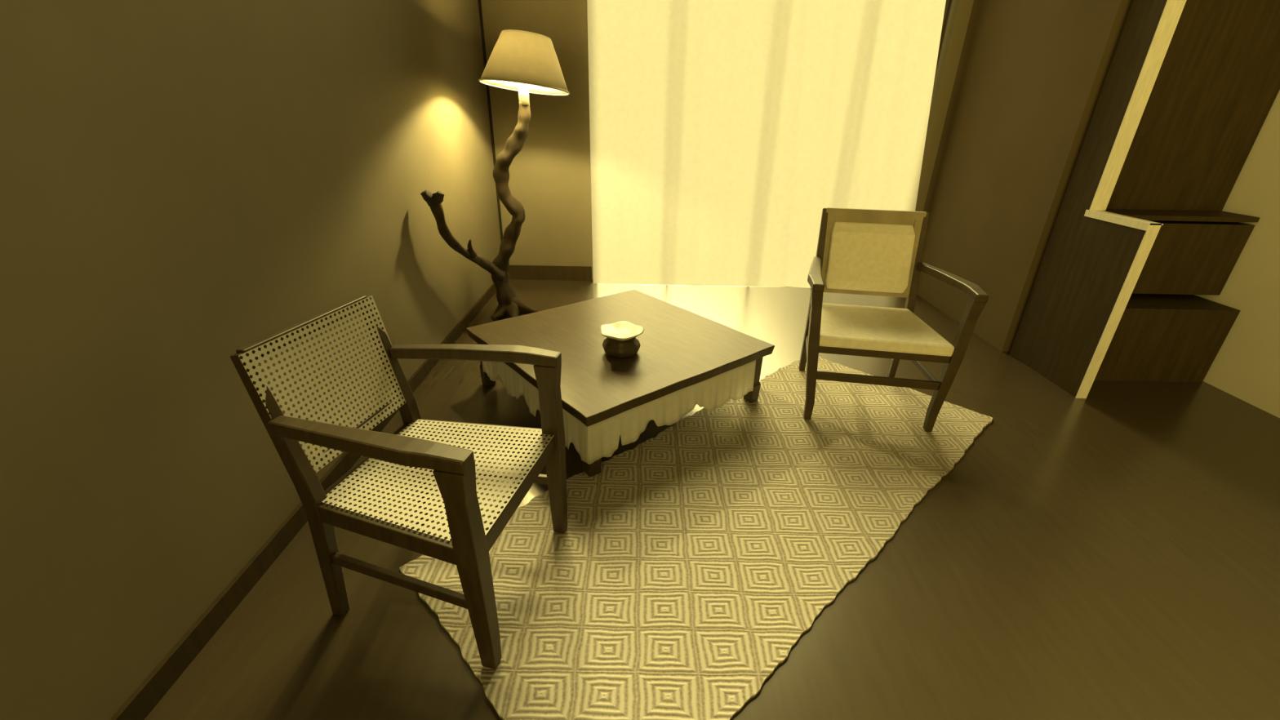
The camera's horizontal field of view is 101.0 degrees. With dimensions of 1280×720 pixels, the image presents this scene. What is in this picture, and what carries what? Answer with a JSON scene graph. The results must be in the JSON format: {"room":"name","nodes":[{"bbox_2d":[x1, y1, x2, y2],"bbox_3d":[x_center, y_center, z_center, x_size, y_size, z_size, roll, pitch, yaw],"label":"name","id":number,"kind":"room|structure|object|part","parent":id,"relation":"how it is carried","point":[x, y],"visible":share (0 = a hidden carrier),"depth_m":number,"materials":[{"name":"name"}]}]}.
{"room":"living room","nodes":[
{"label":"living room","id":0,"kind":"room"},
{"bbox_2d":[0,0,501,719],"bbox_3d":[-1.235,-0.800,1.292,0.200,2.900,6.000,1,25,0],"label":"wall","id":1,"kind":"structure","parent":0,"point":[185,185],"depth_m":1.31,"materials":[{"name":"paint"}]},
{"bbox_2d":[109,283,496,719],"bbox_3d":[-1.153,0.523,1.806,0.014,0.070,5.800,1,25,0],"label":"baseboard","id":2,"kind":"structure","parent":1,"relation":"attached to","point":[144,700],"depth_m":1.50,"materials":[{"name":"brown wood"}]},
{"bbox_2d":[144,279,1279,719],"bbox_3d":[1.813,0.614,1.933,6.350,0.100,6.000,1,25,0],"label":"floor","id":3,"kind":"structure","parent":0,"point":[1113,553],"depth_m":1.62,"materials":[{"name":"brown wood"}]},
{"bbox_2d":[420,29,569,320],"bbox_3d":[-0.874,-0.978,3.112,0.557,1.688,1.043,24,33,39],"label":"floor lamp","id":4,"kind":"object","parent":3,"relation":"on","point":[522,61],"visible":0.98,"depth_m":3.03,"materials":[{"name":"fabric"},{"name":"natural wood branch"}]},
{"bbox_3d":[-0.819,-0.896,3.350,0.337,1.338,0.158,1,25,0],"label":"stem","id":5,"kind":"part","parent":4,"relation":"part of","materials":[{"name":"brown wood"}]},
{"bbox_2d":[518,83,529,104],"bbox_3d":[-0.665,-1.572,3.024,0.070,0.195,0.060,1,25,0],"label":"socket","id":6,"kind":"object","parent":4,"relation":"attached to","point":[523,92],"depth_m":3.02,"materials":[{"name":"white plastic"}]},
{"bbox_3d":[-0.658,-1.674,2.975,0.498,0.304,0.498,1,25,0],"label":"lamp shade","id":7,"kind":"part","parent":4,"relation":"part of","materials":[{"name":"fabric"}]},
{"bbox_2d":[466,289,774,477],"bbox_3d":[-0.116,0.026,2.620,1.074,0.310,1.074,-18,31,-35],"label":"coffee table","id":8,"kind":"object","parent":3,"relation":"on","point":[684,359],"visible":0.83,"depth_m":2.36,"materials":[{"name":"brown wood"}]},
{"bbox_3d":[-0.784,0.006,2.688,0.058,0.265,0.058,-18,31,-35],"label":"leg","id":9,"kind":"part","parent":8,"relation":"part of","materials":[{"name":"brown wood"}]},
{"bbox_3d":[-0.186,0.326,2.023,0.058,0.254,0.058,-18,31,-35],"label":"leg","id":10,"kind":"part","parent":8,"relation":"part of","materials":[{"name":"brown wood"}]},
{"bbox_2d":[600,320,644,359],"bbox_3d":[-0.080,-0.085,2.357,0.196,0.116,0.198,1,25,0],"label":"pot","id":11,"kind":"object","parent":8,"relation":"on","point":[620,342],"visible":1,"depth_m":2.31,"materials":[{"name":"ceramic"}]},
{"bbox_3d":[0.552,0.082,2.568,0.058,0.254,0.058,-18,31,-35],"label":"leg","id":12,"kind":"part","parent":8,"relation":"part of","materials":[{"name":"brown wood"}]},
{"bbox_2d":[399,356,992,719],"bbox_3d":[0.469,0.461,2.072,2.425,0.010,0.994,-21,33,-39],"label":"woven rug","id":13,"kind":"object","parent":3,"relation":"on","point":[682,572],"visible":0.92,"depth_m":1.71,"materials":[{"name":"beige fabric"}]},
{"bbox_2d":[230,295,567,669],"bbox_3d":[-0.578,0.292,1.457,0.584,0.809,0.564,7,26,11],"label":"armchair","id":14,"kind":"object","parent":13,"relation":"on","point":[454,470],"visible":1,"depth_m":1.34,"materials":[{"name":"brown wood"}]},
{"bbox_3d":[-0.849,0.351,1.328,0.120,0.804,0.036,7,26,11],"label":"leg","id":15,"kind":"part","parent":14,"relation":"part of","materials":[{"name":"brown wood"}]},
{"bbox_3d":[-0.839,-0.084,1.349,0.024,0.045,0.400,7,26,11],"label":"rail","id":16,"kind":"part","parent":14,"relation":"part of","materials":[{"name":"brown wood"}]},
{"bbox_3d":[-0.793,0.054,1.401,0.072,0.328,0.432,7,26,11],"label":"backrest","id":17,"kind":"part","parent":14,"relation":"part of","materials":[{"name":"wicker"}]},
{"bbox_3d":[-0.780,0.190,1.462,0.024,0.035,0.400,7,26,11],"label":"rail","id":18,"kind":"part","parent":14,"relation":"part of","materials":[{"name":"brown wood"}]},
{"bbox_3d":[-0.767,0.296,1.508,0.026,0.050,0.400,7,26,11],"label":"rail","id":19,"kind":"part","parent":14,"relation":"part of","materials":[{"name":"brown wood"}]},
{"bbox_3d":[-0.597,0.181,1.136,0.522,0.055,0.061,8,26,15],"label":"armrest","id":20,"kind":"part","parent":14,"relation":"part of","materials":[{"name":"brown wood"}]},
{"bbox_3d":[-0.598,0.414,1.265,0.453,0.050,0.026,9,27,17],"label":"rail","id":21,"kind":"part","parent":14,"relation":"part of","materials":[{"name":"brown wood"}]},
{"bbox_3d":[-0.758,0.186,1.681,0.120,0.804,0.036,7,26,11],"label":"leg","id":22,"kind":"part","parent":14,"relation":"part of","materials":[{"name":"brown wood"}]},
{"bbox_3d":[-0.534,0.301,1.450,0.458,0.012,0.499,7,26,11],"label":"seat","id":23,"kind":"part","parent":14,"relation":"part of","materials":[{"name":"wicker"}]},
{"bbox_3d":[-0.388,0.497,1.220,0.069,0.622,0.056,7,26,11],"label":"leg","id":24,"kind":"part","parent":14,"relation":"part of","materials":[{"name":"brown wood"}]},
{"bbox_3d":[-0.488,-0.019,1.563,0.522,0.055,0.061,5,26,8],"label":"armrest","id":25,"kind":"part","parent":14,"relation":"part of","materials":[{"name":"brown wood"}]},
{"bbox_3d":[-0.497,0.228,1.661,0.453,0.050,0.026,4,25,6],"label":"rail","id":26,"kind":"part","parent":14,"relation":"part of","materials":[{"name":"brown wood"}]},
{"bbox_3d":[-0.324,0.347,1.418,0.026,0.052,0.499,7,26,11],"label":"rail","id":27,"kind":"part","parent":14,"relation":"part of","materials":[{"name":"brown wood"}]},
{"bbox_3d":[-0.274,0.290,1.663,0.069,0.622,0.056,7,26,11],"label":"leg","id":28,"kind":"part","parent":14,"relation":"part of","materials":[{"name":"brown wood"}]},
{"bbox_2d":[799,207,989,431],"bbox_3d":[1.101,-0.216,2.515,0.688,0.881,0.639,5,26,8],"label":"armchair","id":29,"kind":"object","parent":13,"relation":"on","point":[860,251],"visible":1,"depth_m":2.52,"materials":[{"name":"brown wood"}]},
{"bbox_3d":[0.912,-0.346,2.772,0.036,0.867,0.135,5,26,8],"label":"leg","id":30,"kind":"part","parent":29,"relation":"part of","materials":[{"name":"brown wood"}]},
{"bbox_3d":[0.764,-0.018,2.355,0.090,0.624,0.061,5,26,8],"label":"leg","id":31,"kind":"part","parent":29,"relation":"part of","materials":[{"name":"brown wood"}]},
{"bbox_3d":[0.809,-0.407,2.436,0.067,0.055,0.565,8,26,14],"label":"armrest","id":32,"kind":"part","parent":29,"relation":"part of","materials":[{"name":"brown wood"}]},
{"bbox_3d":[1.139,-0.354,2.691,0.470,0.040,0.024,5,26,8],"label":"rail","id":33,"kind":"part","parent":29,"relation":"part of","materials":[{"name":"brown wood"}]},
{"bbox_3d":[1.145,-0.511,2.635,0.390,0.322,0.114,5,26,8],"label":"backrest","id":34,"kind":"part","parent":29,"relation":"part of","materials":[{"name":"fabric"}]},
{"bbox_3d":[1.159,-0.708,2.609,0.470,0.070,0.024,5,26,8],"label":"rail","id":35,"kind":"part","parent":29,"relation":"part of","materials":[{"name":"brown wood"}]},
{"bbox_3d":[1.052,-0.037,2.285,0.585,0.052,0.026,5,26,8],"label":"rail","id":36,"kind":"part","parent":29,"relation":"part of","materials":[{"name":"brown wood"}]},
{"bbox_3d":[1.091,-0.158,2.477,0.562,0.050,0.492,5,26,8],"label":"seat","id":37,"kind":"part","parent":29,"relation":"part of","materials":[{"name":"fabric"}]},
{"bbox_3d":[1.375,-0.300,2.706,0.036,0.878,0.135,5,26,8],"label":"leg","id":38,"kind":"part","parent":29,"relation":"part of","materials":[{"name":"brown wood"}]},
{"bbox_3d":[1.388,-0.356,2.351,0.067,0.055,0.565,2,25,2],"label":"armrest","id":39,"kind":"part","parent":29,"relation":"part of","materials":[{"name":"brown wood"}]},
{"bbox_3d":[1.340,0.033,2.270,0.090,0.624,0.061,5,26,8],"label":"leg","id":40,"kind":"part","parent":29,"relation":"part of","materials":[{"name":"brown wood"}]},
{"bbox_2d":[1009,0,1279,398],"bbox_3d":[2.691,-0.907,2.495,0.854,2.200,0.550,1,25,0],"label":"cabinet","id":41,"kind":"object","parent":3,"relation":"on","point":[1141,228],"visible":1,"depth_m":2.67,"materials":[{"name":"brown wood"}]},
{"bbox_3d":[2.293,-0.915,2.498,0.050,2.200,0.544,1,25,0],"label":"panel","id":42,"kind":"part","parent":41,"relation":"part of","materials":[{"name":"brown wood"}]},
{"bbox_3d":[2.715,-0.754,2.741,0.800,0.024,0.195,1,25,0],"label":"shelf","id":43,"kind":"part","parent":41,"relation":"part of","materials":[{"name":"brown wood"}]},
{"bbox_3d":[2.720,-1.019,2.734,0.800,2.200,0.020,1,25,0],"label":"panel","id":44,"kind":"part","parent":41,"relation":"part of","materials":[{"name":"brown wood"}]},
{"bbox_2d":[480,0,973,280],"bbox_3d":[0.574,-2.005,3.914,3.370,2.900,0.200,1,25,0],"label":"wall","id":45,"kind":"structure","parent":0,"point":[550,176],"depth_m":3.95,"materials":[{"name":"paint"}]},
{"bbox_2d":[478,0,502,240],"bbox_3d":[-1.103,-2.046,3.791,0.016,2.780,0.016,1,25,0],"label":"trim","id":46,"kind":"structure","parent":45,"relation":"attached to","point":[479,1],"depth_m":3.88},
{"bbox_2d":[507,265,591,280],"bbox_3d":[-0.764,-0.728,4.411,0.716,0.120,0.014,1,25,0],"label":"baseboard","id":47,"kind":"structure","parent":45,"relation":"attached to","point":[515,272],"depth_m":4.40,"materials":[{"name":"brown wood"}]},
{"bbox_2d":[586,0,946,287],"bbox_3d":[0.918,-1.865,3.768,2.565,2.777,0.024,1,25,0],"label":"sheer curtain","id":48,"kind":"object","parent":45,"relation":"attached to","point":[722,132],"visible":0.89,"depth_m":3.84,"materials":[{"name":"fabric"}]},
{"bbox_2d":[935,0,951,70],"bbox_3d":[0.892,-1.931,3.946,2.530,2.750,0.040,1,25,0],"label":"window","id":49,"kind":"structure","parent":45,"relation":"in","point":[948,4],"depth_m":3.71,"materials":[{"name":"brown wood"}]},
{"bbox_2d":[916,0,1097,341],"bbox_3d":[2.328,-1.720,3.381,0.150,2.900,1.380,1,25,0],"label":"wall","id":50,"kind":"structure","parent":0,"point":[1019,60],"depth_m":3.33,"materials":[{"name":"paint"}]},
{"bbox_2d":[986,0,1132,351],"bbox_3d":[2.697,-1.385,2.689,0.900,2.900,0.150,1,25,0],"label":"wall","id":51,"kind":"structure","parent":0,"point":[1109,16],"depth_m":2.82,"materials":[{"name":"paint"}]},
{"bbox_2d":[1195,89,1279,417],"bbox_3d":[3.212,-0.869,1.617,0.150,2.900,2.520,1,25,0],"label":"wall","id":52,"kind":"structure","parent":0,"point":[1246,366],"depth_m":2.67,"materials":[{"name":"paint"}]}
]}

